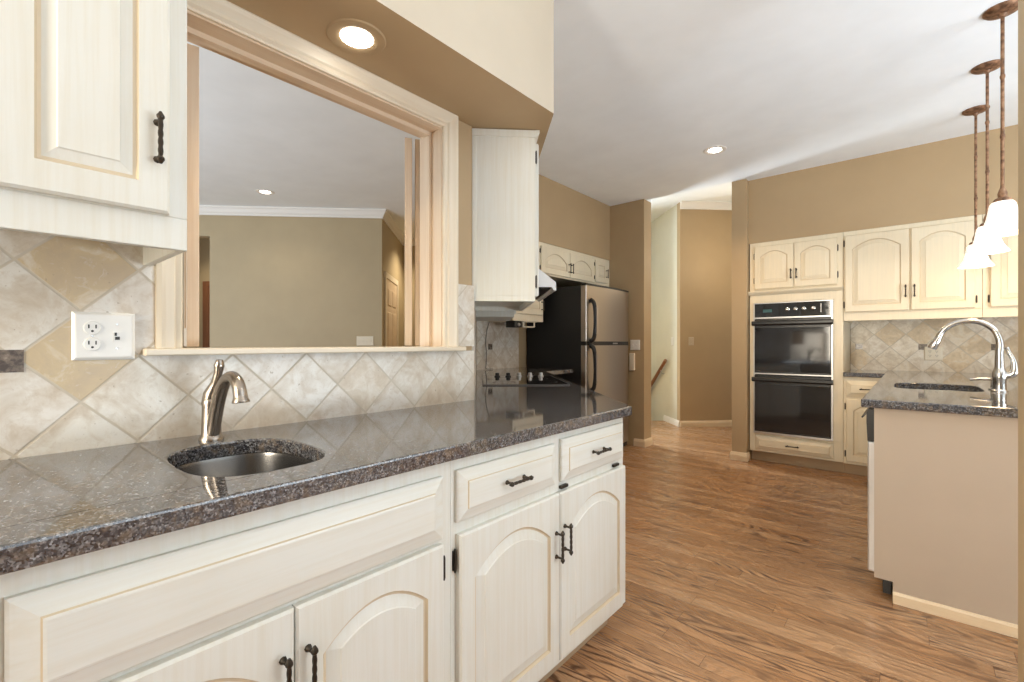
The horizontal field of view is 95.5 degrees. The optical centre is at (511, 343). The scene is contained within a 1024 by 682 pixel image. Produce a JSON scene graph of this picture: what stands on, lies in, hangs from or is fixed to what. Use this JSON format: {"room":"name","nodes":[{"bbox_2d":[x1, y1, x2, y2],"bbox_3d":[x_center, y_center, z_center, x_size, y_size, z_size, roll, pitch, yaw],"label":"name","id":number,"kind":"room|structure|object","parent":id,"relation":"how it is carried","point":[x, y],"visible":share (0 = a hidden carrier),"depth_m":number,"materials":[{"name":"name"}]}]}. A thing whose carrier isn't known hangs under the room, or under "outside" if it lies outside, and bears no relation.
{"room":"kitchen","nodes":[
{"label":"kitchen","id":0,"kind":"room"},
{"bbox_2d":[183,238,209,347],"bbox_3d":[-4.784,-0.231,6.828,2.400,2.800,0.120,0,0,-4],"label":"wall","id":1,"kind":"structure","parent":0,"point":[204,243],"depth_m":6.79,"materials":[{"name":"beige paint"}]},
{"bbox_2d":[203,281,209,347],"bbox_3d":[-4.049,0.132,6.784,0.910,2.075,0.074,0,0,-4],"label":"door","id":2,"kind":"structure","parent":1,"relation":"in","point":[206,284],"depth_m":6.77,"materials":[{"name":"brown wood"}]},
{"bbox_2d":[199,215,383,347],"bbox_3d":[-3.044,-0.231,5.651,2.900,2.800,0.120,0,0,-4],"label":"wall","id":3,"kind":"structure","parent":0,"point":[275,281],"depth_m":5.62,"materials":[{"name":"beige paint"}]},
{"bbox_2d":[199,205,404,245],"bbox_3d":[-4.213,-1.581,6.278,5.260,0.100,1.660,0,0,-4],"label":"crown molding","id":4,"kind":"structure","parent":3,"relation":"attached to","point":[383,214],"depth_m":5.60,"materials":[{"name":"white paint"}]},
{"bbox_2d":[357,336,373,345],"bbox_3d":[-1.785,-0.030,5.673,0.191,0.110,0.018,0,0,-4],"label":"switch plate","id":5,"kind":"object","parent":3,"relation":"attached to","point":[361,340],"visible":1,"depth_m":5.66,"materials":[{"name":"beige plastic"}]},
{"bbox_2d":[384,222,402,346],"bbox_3d":[-1.716,-0.231,6.551,0.120,2.800,1.480,0,0,-4],"label":"wall","id":6,"kind":"structure","parent":0,"point":[393,249],"depth_m":6.71,"materials":[{"name":"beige paint"}]},
{"bbox_2d":[384,271,397,346],"bbox_3d":[-1.599,0.132,6.288,0.074,2.075,0.930,0,0,-4],"label":"door","id":7,"kind":"structure","parent":6,"relation":"in","point":[390,283],"depth_m":6.14,"materials":[{"name":"brown wood"}]},
{"bbox_2d":[403,246,414,345],"bbox_3d":[-1.175,-0.231,7.382,1.320,2.800,0.100,0,0,-4],"label":"wall","id":8,"kind":"structure","parent":0,"point":[413,247],"depth_m":7.30,"materials":[{"name":"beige paint"}]},
{"bbox_2d":[227,0,609,260],"bbox_3d":[-0.526,-1.308,2.257,1.502,0.645,7.614,0,0,24],"label":"soffit","id":9,"kind":"structure","parent":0,"point":[489,64],"depth_m":1.75,"materials":[{"name":"beige paint"}]},
{"bbox_2d":[326,18,385,55],"bbox_3d":[-0.500,-0.979,1.500,0.184,0.014,0.184,0,0,41],"label":"recessed light","id":10,"kind":"object","parent":9,"relation":"attached to","point":[354,39],"visible":1,"depth_m":1.49,"materials":[{"name":"white glass"}]},
{"bbox_2d":[458,120,471,350],"bbox_3d":[-1.500,-0.231,0.688,0.130,2.800,3.880,0,0,41],"label":"wall","id":11,"kind":"structure","parent":0,"point":[464,130],"depth_m":2.08,"materials":[{"name":"beige paint"}]},
{"bbox_2d":[0,0,186,266],"bbox_3d":[-1.026,-0.593,0.849,0.375,0.784,0.664,0,0,41],"label":"upper cabinet","id":12,"kind":"object","parent":11,"relation":"attached to","point":[93,93],"visible":1,"depth_m":0.89,"materials":[{"name":"beige wood"}]},
{"bbox_2d":[155,253,182,347],"bbox_3d":[-0.916,-0.490,1.244,0.027,1.007,0.060,0,0,41],"label":"trim","id":13,"kind":"structure","parent":11,"relation":"attached to","point":[169,272],"depth_m":1.24,"materials":[{"name":"beige wood"}]},
{"bbox_2d":[184,43,198,346],"bbox_3d":[-1.044,-0.453,1.513,0.032,0.925,0.220,0,0,-37],"label":"shutter leaf","id":14,"kind":"object","parent":11,"relation":"attached to","point":[191,256],"visible":0.84,"depth_m":1.43,"materials":[{"name":"brown wood"}]},
{"bbox_2d":[0,229,473,459],"bbox_3d":[-1.314,-0.006,0.794,0.013,0.523,3.483,0,0,41],"label":"backsplash","id":15,"kind":"structure","parent":11,"relation":"attached to","point":[51,402],"depth_m":1.18,"materials":[{"name":"tile"}]},
{"bbox_2d":[71,311,134,359],"bbox_3d":[-1.000,-0.018,1.141,0.012,0.116,0.118,0,0,41],"label":"outlet plate","id":16,"kind":"object","parent":15,"relation":"attached to","point":[94,335],"visible":1,"depth_m":1.14,"materials":[{"name":"white plastic"}]},
{"bbox_2d":[83,321,100,334],"bbox_3d":[-1.012,-0.037,1.121,0.003,0.033,0.033,0,0,41],"label":"receptacle","id":17,"kind":"object","parent":16,"relation":"attached to","point":[89,327],"depth_m":1.12,"materials":[{"name":"white plastic"}]},
{"bbox_2d":[83,337,100,350],"bbox_3d":[-1.012,0.002,1.121,0.003,0.033,0.033,0,0,41],"label":"receptacle","id":18,"kind":"object","parent":16,"relation":"attached to","point":[89,343],"depth_m":1.12,"materials":[{"name":"white plastic"}]},
{"bbox_2d":[142,346,465,355],"bbox_3d":[-0.641,0.022,1.671,0.205,0.019,1.120,0,0,41],"label":"sill","id":19,"kind":"structure","parent":11,"relation":"attached to","point":[234,350],"depth_m":1.45,"materials":[{"name":"beige wood"}]},
{"bbox_2d":[187,10,440,137],"bbox_3d":[-0.657,-0.916,1.668,0.144,0.039,0.926,0,0,41],"label":"trim","id":20,"kind":"structure","parent":11,"relation":"attached to","point":[202,32],"depth_m":1.57,"materials":[{"name":"brown wood"}]},
{"bbox_2d":[187,0,456,126],"bbox_3d":[-0.588,-0.957,1.623,0.027,0.075,1.064,0,0,41],"label":"trim","id":21,"kind":"structure","parent":11,"relation":"attached to","point":[224,13],"depth_m":1.53,"materials":[{"name":"beige wood"}]},
{"bbox_2d":[405,138,411,345],"bbox_3d":[-0.484,-0.453,2.175,0.032,0.925,0.220,0,0,-12],"label":"shutter leaf","id":22,"kind":"object","parent":11,"relation":"attached to","point":[408,141],"visible":1,"depth_m":2.07,"materials":[{"name":"brown wood"}]},
{"bbox_2d":[415,139,419,345],"bbox_3d":[-0.434,-0.453,2.187,0.044,0.925,0.229,0,0,-12],"label":"shutter leaf","id":23,"kind":"object","parent":11,"relation":"attached to","point":[417,141],"visible":0.52,"depth_m":2.08,"materials":[{"name":"brown wood"}]},
{"bbox_2d":[420,127,441,346],"bbox_3d":[-0.657,-0.447,1.668,0.144,0.957,0.966,0,0,41],"label":"trim","id":24,"kind":"structure","parent":11,"relation":"attached to","point":[430,145],"depth_m":2.01,"materials":[{"name":"brown wood"}]},
{"bbox_2d":[442,116,457,346],"bbox_3d":[-0.265,-0.490,1.998,0.027,1.007,0.075,0,0,41],"label":"trim","id":25,"kind":"structure","parent":11,"relation":"attached to","point":[450,130],"depth_m":1.99,"materials":[{"name":"beige wood"}]},
{"bbox_2d":[472,128,539,310],"bbox_3d":[-0.035,-0.590,2.454,0.343,0.791,0.646,0,0,-4],"label":"upper cabinet","id":26,"kind":"object","parent":11,"relation":"attached to","point":[505,162],"visible":0.94,"depth_m":2.14,"materials":[{"name":"beige wood"}]},
{"bbox_2d":[519,287,558,366],"bbox_3d":[0.222,-0.231,5.252,0.130,2.800,2.020,0,0,41],"label":"wall","id":27,"kind":"structure","parent":0,"point":[522,331],"depth_m":5.04,"materials":[{"name":"beige paint"}]},
{"bbox_2d":[489,300,544,322],"bbox_3d":[0.057,-0.444,4.668,0.381,0.451,0.480,0,0,41],"label":"upper cabinet","id":28,"kind":"object","parent":27,"relation":"attached to","point":[534,312],"visible":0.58,"depth_m":4.61,"materials":[{"name":"beige wood"}]},
{"bbox_2d":[506,321,521,327],"bbox_3d":[0.023,-0.186,4.499,0.133,0.062,0.110,0,0,41],"label":"can opener","id":29,"kind":"object","parent":28,"relation":"attached to","point":[509,324],"visible":1,"depth_m":4.46,"materials":[{"name":"black plastic"}]},
{"bbox_2d":[522,321,535,327],"bbox_3d":[0.166,-0.186,4.614,0.024,0.062,0.200,0,0,41],"label":"towel holder","id":30,"kind":"object","parent":28,"relation":"attached to","point":[533,326],"visible":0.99,"depth_m":4.60,"materials":[{"name":"beige plastic"}]},
{"bbox_2d":[539,242,608,286],"bbox_3d":[0.451,-0.828,5.018,0.512,0.314,1.685,0,0,41],"label":"upper cabinet","id":31,"kind":"object","parent":27,"relation":"attached to","point":[566,267],"visible":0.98,"depth_m":4.93,"materials":[{"name":"beige wood"}]},
{"bbox_2d":[187,0,1017,238],"bbox_3d":[-0.847,-1.661,2.997,11.800,0.060,8.230,0,0,41],"label":"ceiling","id":32,"kind":"structure","parent":0,"point":[642,88],"depth_m":3.15,"materials":[{"name":"white paint"}]},
{"bbox_2d":[255,189,274,194],"bbox_3d":[-2.656,-1.624,5.003,0.184,0.014,0.184,0,0,41],"label":"recessed light","id":33,"kind":"object","parent":32,"relation":"in","point":[261,191],"visible":1,"depth_m":4.99,"materials":[{"name":"white glass"}]},
{"bbox_2d":[703,145,726,154],"bbox_3d":[1.712,-1.624,3.920,0.184,0.014,0.184,0,0,41],"label":"recessed light","id":34,"kind":"object","parent":32,"relation":"in","point":[712,150],"visible":1,"depth_m":3.90,"materials":[{"name":"white glass"}]},
{"bbox_2d":[957,105,994,268],"bbox_3d":[3.236,-1.083,3.244,0.187,1.096,0.187,0,0,41],"label":"pendant light","id":35,"kind":"object","parent":32,"relation":"hanging from","point":[978,261],"visible":0.65,"depth_m":3.24,"materials":[{"name":"orange metal"}]},
{"bbox_2d":[965,59,1009,255],"bbox_3d":[2.798,-1.083,2.737,0.187,1.096,0.187,0,0,41],"label":"pendant light","id":36,"kind":"object","parent":32,"relation":"hanging from","point":[980,246],"visible":0.7,"depth_m":2.73,"materials":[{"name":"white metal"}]},
{"bbox_2d":[976,0,1017,237],"bbox_3d":[2.392,-1.083,2.268,0.187,1.096,0.187,0,0,41],"label":"pendant light","id":37,"kind":"object","parent":32,"relation":"hanging from","point":[1002,215],"visible":0.94,"depth_m":2.26,"materials":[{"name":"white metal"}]},
{"bbox_2d":[609,199,650,444],"bbox_3d":[1.210,-0.231,5.608,0.900,2.800,0.190,0,0,41],"label":"wall","id":38,"kind":"structure","parent":0,"point":[630,222],"depth_m":5.33,"materials":[{"name":"beige paint"}]},
{"bbox_2d":[629,353,634,370],"bbox_3d":[1.375,0.209,5.320,0.065,0.200,0.030,0,0,41],"label":"wall phone","id":39,"kind":"object","parent":38,"relation":"attached to","point":[631,355],"visible":1,"depth_m":5.31,"materials":[{"name":"beige plastic"}]},
{"bbox_2d":[630,340,639,349],"bbox_3d":[1.401,0.017,5.306,0.118,0.118,0.018,0,0,41],"label":"switch plate","id":40,"kind":"object","parent":38,"relation":"attached to","point":[634,344],"visible":1,"depth_m":5.30,"materials":[{"name":"white plastic"}]},
{"bbox_2d":[634,437,652,447],"bbox_3d":[1.506,1.127,5.342,0.136,0.085,0.206,0,0,41],"label":"baseboard","id":41,"kind":"structure","parent":38,"relation":"attached to","point":[647,442],"depth_m":5.27,"materials":[{"name":"beige wood"}]},
{"bbox_2d":[651,204,676,420],"bbox_3d":[2.231,0.894,8.857,0.100,5.750,4.500,0,0,-4],"label":"wall","id":42,"kind":"structure","parent":0,"point":[664,227],"depth_m":7.09,"materials":[{"name":"paint"}]},
{"bbox_2d":[651,359,666,386],"bbox_3d":[2.202,1.049,7.983,0.087,1.642,2.270,0,0,-4],"label":"handrail","id":43,"kind":"object","parent":42,"relation":"attached to","point":[662,365],"visible":0.32,"depth_m":7.07,"materials":[{"name":"brown wood"}]},
{"bbox_2d":[663,415,678,426],"bbox_3d":[2.324,1.127,6.793,0.016,0.085,0.530,0,0,-4],"label":"baseboard","id":44,"kind":"structure","parent":42,"relation":"attached to","point":[670,420],"depth_m":6.76,"materials":[{"name":"white paint"}]},
{"bbox_2d":[651,182,731,221],"bbox_3d":[1.673,-2.006,7.904,7.000,0.050,4.030,0,0,41],"label":"ceiling","id":45,"kind":"structure","parent":0,"point":[721,192],"depth_m":6.31,"materials":[{"name":"white paint"}]},
{"bbox_2d":[677,202,731,426],"bbox_3d":[3.795,-0.406,6.665,2.900,3.150,0.100,0,0,-4],"label":"wall","id":46,"kind":"structure","parent":0,"point":[704,237],"depth_m":6.54,"materials":[{"name":"beige paint"}]},
{"bbox_2d":[689,337,693,344],"bbox_3d":[2.513,-0.031,6.512,0.075,0.118,0.018,0,0,-4],"label":"switch plate","id":47,"kind":"object","parent":46,"relation":"attached to","point":[691,339],"visible":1,"depth_m":6.51,"materials":[{"name":"beige plastic"}]},
{"bbox_2d":[680,201,731,209],"bbox_3d":[3.801,-1.931,6.585,2.900,0.100,0.060,0,0,-4],"label":"crown molding","id":48,"kind":"structure","parent":46,"relation":"attached to","point":[699,205],"depth_m":6.50,"materials":[{"name":"white paint"}]},
{"bbox_2d":[680,420,731,426],"bbox_3d":[3.799,1.127,6.607,2.900,0.085,0.016,0,0,-4],"label":"baseboard","id":49,"kind":"structure","parent":46,"relation":"attached to","point":[717,423],"depth_m":6.52,"materials":[{"name":"beige wood"}]},
{"bbox_2d":[732,179,751,458],"bbox_3d":[2.540,-0.231,4.961,0.138,2.800,0.830,0,0,41],"label":"wall column","id":50,"kind":"structure","parent":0,"point":[740,189],"depth_m":4.65,"materials":[{"name":"beige paint"}]},
{"bbox_2d":[729,451,749,461],"bbox_3d":[2.460,1.127,4.868,0.170,0.085,0.616,0,0,41],"label":"baseboard","id":51,"kind":"structure","parent":50,"relation":"attached to","point":[739,456],"depth_m":4.63,"materials":[{"name":"beige wood"}]},
{"bbox_2d":[544,421,1017,681],"bbox_3d":[-0.010,1.199,3.966,11.800,0.060,10.790,0,0,41],"label":"floor","id":52,"kind":"structure","parent":0,"point":[754,570],"depth_m":2.15,"materials":[{"name":"brown wood"}]},
{"bbox_2d":[0,461,449,681],"bbox_3d":[-0.640,0.732,1.066,0.672,0.875,0.817,0,0,41],"label":"base cabinet","id":53,"kind":"object","parent":52,"relation":"on","point":[349,584],"visible":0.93,"depth_m":0.83,"materials":[{"name":"beige wood"}]},
{"bbox_2d":[450,417,624,681],"bbox_3d":[-0.066,0.732,1.728,0.675,0.875,0.936,0,0,41],"label":"base cabinet","id":54,"kind":"object","parent":52,"relation":"on","point":[537,527],"visible":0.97,"depth_m":1.42,"materials":[{"name":"beige wood"}]},
{"bbox_2d":[0,367,631,574],"bbox_3d":[-0.491,0.274,1.859,1.779,0.038,6.310,0,0,23],"label":"countertop","id":55,"kind":"structure","parent":54,"relation":"on","point":[54,507],"depth_m":0.99,"materials":[{"name":"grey stone"}]},
{"bbox_2d":[198,359,249,441],"bbox_3d":[-0.734,0.148,1.179,0.230,0.214,0.058,0,0,41],"label":"bar faucet","id":56,"kind":"object","parent":55,"relation":"on","point":[214,396],"visible":1,"depth_m":1.20,"materials":[{"name":"silver metal"}]},
{"bbox_2d":[176,452,313,476],"bbox_3d":[-0.609,0.379,1.070,0.426,0.169,0.324,0,0,41],"label":"bar sink","id":57,"kind":"object","parent":55,"relation":"in","point":[249,463],"visible":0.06,"depth_m":1.22,"materials":[{"name":"silver metal"}]},
{"bbox_2d":[482,372,569,385],"bbox_3d":[0.061,0.237,3.199,0.533,0.036,0.758,0,0,-4],"label":"cooktop","id":58,"kind":"object","parent":55,"relation":"in","point":[497,380],"visible":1,"depth_m":3.12,"materials":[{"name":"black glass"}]},
{"bbox_2d":[527,283,628,445],"bbox_3d":[0.772,0.288,5.118,0.841,1.762,0.895,0,0,41],"label":"refrigerator","id":59,"kind":"object","parent":52,"relation":"on","point":[583,329],"visible":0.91,"depth_m":4.79,"materials":[{"name":"silver metal"}]},
{"bbox_2d":[748,232,849,472],"bbox_3d":[2.849,0.087,4.619,0.773,2.164,0.665,0,0,41],"label":"tall cabinet","id":60,"kind":"object","parent":52,"relation":"on","point":[810,268],"visible":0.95,"depth_m":4.36,"materials":[{"name":"beige wood"}]},
{"bbox_2d":[751,300,832,440],"bbox_3d":[2.813,0.242,4.600,0.666,1.279,0.616,0,0,41],"label":"double oven","id":61,"kind":"object","parent":60,"relation":"in","point":[792,379],"visible":1,"depth_m":4.38,"materials":[{"name":"black"}]},
{"bbox_2d":[843,376,880,475],"bbox_3d":[3.269,0.732,4.255,0.335,0.875,0.665,0,0,41],"label":"base cabinet","id":62,"kind":"object","parent":52,"relation":"on","point":[855,443],"visible":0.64,"depth_m":4.09,"materials":[{"name":"beige wood"}]},
{"bbox_2d":[861,408,891,594],"bbox_3d":[2.098,0.725,2.206,0.672,0.848,0.602,0,0,41],"label":"dishwasher","id":63,"kind":"object","parent":52,"relation":"on","point":[887,585],"visible":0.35,"depth_m":2.17,"materials":[{"name":"white metal"},{"name":"black plastic"}]},
{"bbox_2d":[874,408,1017,638],"bbox_3d":[2.771,0.732,2.746,0.920,0.875,2.372,0,0,41],"label":"base cabinet","id":64,"kind":"object","parent":52,"relation":"on","point":[946,484],"visible":0.99,"depth_m":1.98,"materials":[{"name":"beige paint"}]},
{"bbox_2d":[843,369,1017,417],"bbox_3d":[2.858,0.274,3.061,1.275,0.038,3.029,0,0,41],"label":"countertop","id":65,"kind":"structure","parent":64,"relation":"on","point":[889,392],"depth_m":2.37,"materials":[{"name":"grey stone"}]},
{"bbox_2d":[905,388,969,391],"bbox_3d":[2.507,0.394,2.750,0.430,0.199,0.600,0,0,41],"label":"sink","id":66,"kind":"object","parent":65,"relation":"in","point":[905,388],"visible":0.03,"depth_m":2.97,"materials":[{"name":"silver metal"}]},
{"bbox_2d":[928,318,1017,391],"bbox_3d":[2.507,0.059,2.538,0.355,0.393,0.066,0,0,41],"label":"kitchen faucet","id":67,"kind":"object","parent":65,"relation":"on","point":[1000,376],"visible":0.99,"depth_m":2.46,"materials":[{"name":"silver metal"}]},
{"bbox_2d":[970,377,992,389],"bbox_3d":[2.631,0.221,2.590,0.118,0.068,0.043,0,0,41],"label":"soap dispenser","id":68,"kind":"object","parent":65,"relation":"on","point":[979,378],"visible":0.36,"depth_m":2.58,"materials":[{"name":"silver metal"}]},
{"bbox_2d":[749,124,1017,244],"bbox_3d":[4.298,-1.313,3.410,4.552,0.635,0.620,0,0,41],"label":"soffit","id":69,"kind":"structure","parent":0,"point":[932,181],"depth_m":3.97,"materials":[{"name":"beige paint"}]},
{"bbox_2d":[1018,0,1023,681],"bbox_3d":[1.647,-0.231,1.392,0.166,2.800,0.140,0,0,41],"label":"wall pillar","id":70,"kind":"structure","parent":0,"point":[1020,2],"depth_m":1.46,"materials":[{"name":"beige paint"}]},
{"bbox_3d":[4.543,-0.231,3.693,4.552,2.800,0.130,0,0,41],"label":"wall","id":71,"kind":"structure","parent":0,"visible":0},
{"bbox_2d":[843,215,981,322],"bbox_3d":[3.475,-0.598,4.080,0.875,0.794,0.662,0,0,41],"label":"upper cabinet","id":72,"kind":"object","parent":71,"relation":"attached to","point":[905,271],"visible":0.94,"depth_m":3.84,"materials":[{"name":"beige wood"}]},
{"bbox_2d":[850,317,1017,372],"bbox_3d":[4.038,-0.006,4.036,1.785,0.523,0.013,0,0,41],"label":"backsplash","id":73,"kind":"structure","parent":71,"relation":"attached to","point":[897,345],"depth_m":4.25,"materials":[{"name":"tile"}]},
{"bbox_2d":[924,347,942,360],"bbox_3d":[3.817,0.091,4.212,0.125,0.125,0.012,0,0,41],"label":"outlet plate","id":74,"kind":"object","parent":73,"relation":"attached to","point":[929,354],"visible":0.98,"depth_m":4.21,"materials":[{"name":"beige plastic"}]},
{"bbox_2d":[979,214,1017,318],"bbox_3d":[4.148,-0.598,3.498,0.900,0.794,0.662,0,0,41],"label":"upper cabinet","id":75,"kind":"object","parent":71,"relation":"attached to","point":[999,281],"visible":0.41,"depth_m":3.50,"materials":[{"name":"beige wood"}]},
{"bbox_3d":[-0.336,-0.231,3.320,1.810,2.800,1.734,0,0,41],"label":"wall","id":76,"kind":"structure","parent":0,"visible":0},
{"bbox_2d":[472,301,518,397],"bbox_3d":[-0.241,0.002,3.558,0.384,0.506,2.860,0,0,5],"label":"backsplash","id":77,"kind":"structure","parent":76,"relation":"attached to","point":[502,342],"depth_m":4.67,"materials":[{"name":"tile"}]},
{"bbox_2d":[485,323,488,368],"bbox_3d":[-0.237,0.017,4.543,0.072,0.466,0.086,0,0,-25],"label":"power cord","id":78,"kind":"object","parent":77,"relation":"attached to","point":[488,323],"visible":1,"depth_m":4.57,"materials":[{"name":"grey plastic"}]},
{"bbox_2d":[476,311,516,320],"bbox_3d":[-0.132,-0.594,3.874,0.356,0.782,0.660,0,0,-4],"label":"upper cabinet","id":79,"kind":"object","parent":76,"relation":"attached to","point":[480,315],"visible":0.04,"depth_m":3.55,"materials":[{"name":"beige wood"}]},
{"bbox_3d":[-0.080,-0.739,3.160,0.356,0.492,0.760,0,0,-4],"label":"cabinet","id":80,"kind":"object","parent":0,"visible":0},
{"bbox_2d":[535,269,555,301],"bbox_3d":[-0.009,-0.406,3.164,0.500,0.170,0.750,0,0,-4],"label":"range hood","id":81,"kind":"object","parent":80,"relation":"attached to","point":[547,286],"visible":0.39,"depth_m":2.81,"materials":[{"name":"white metal"}]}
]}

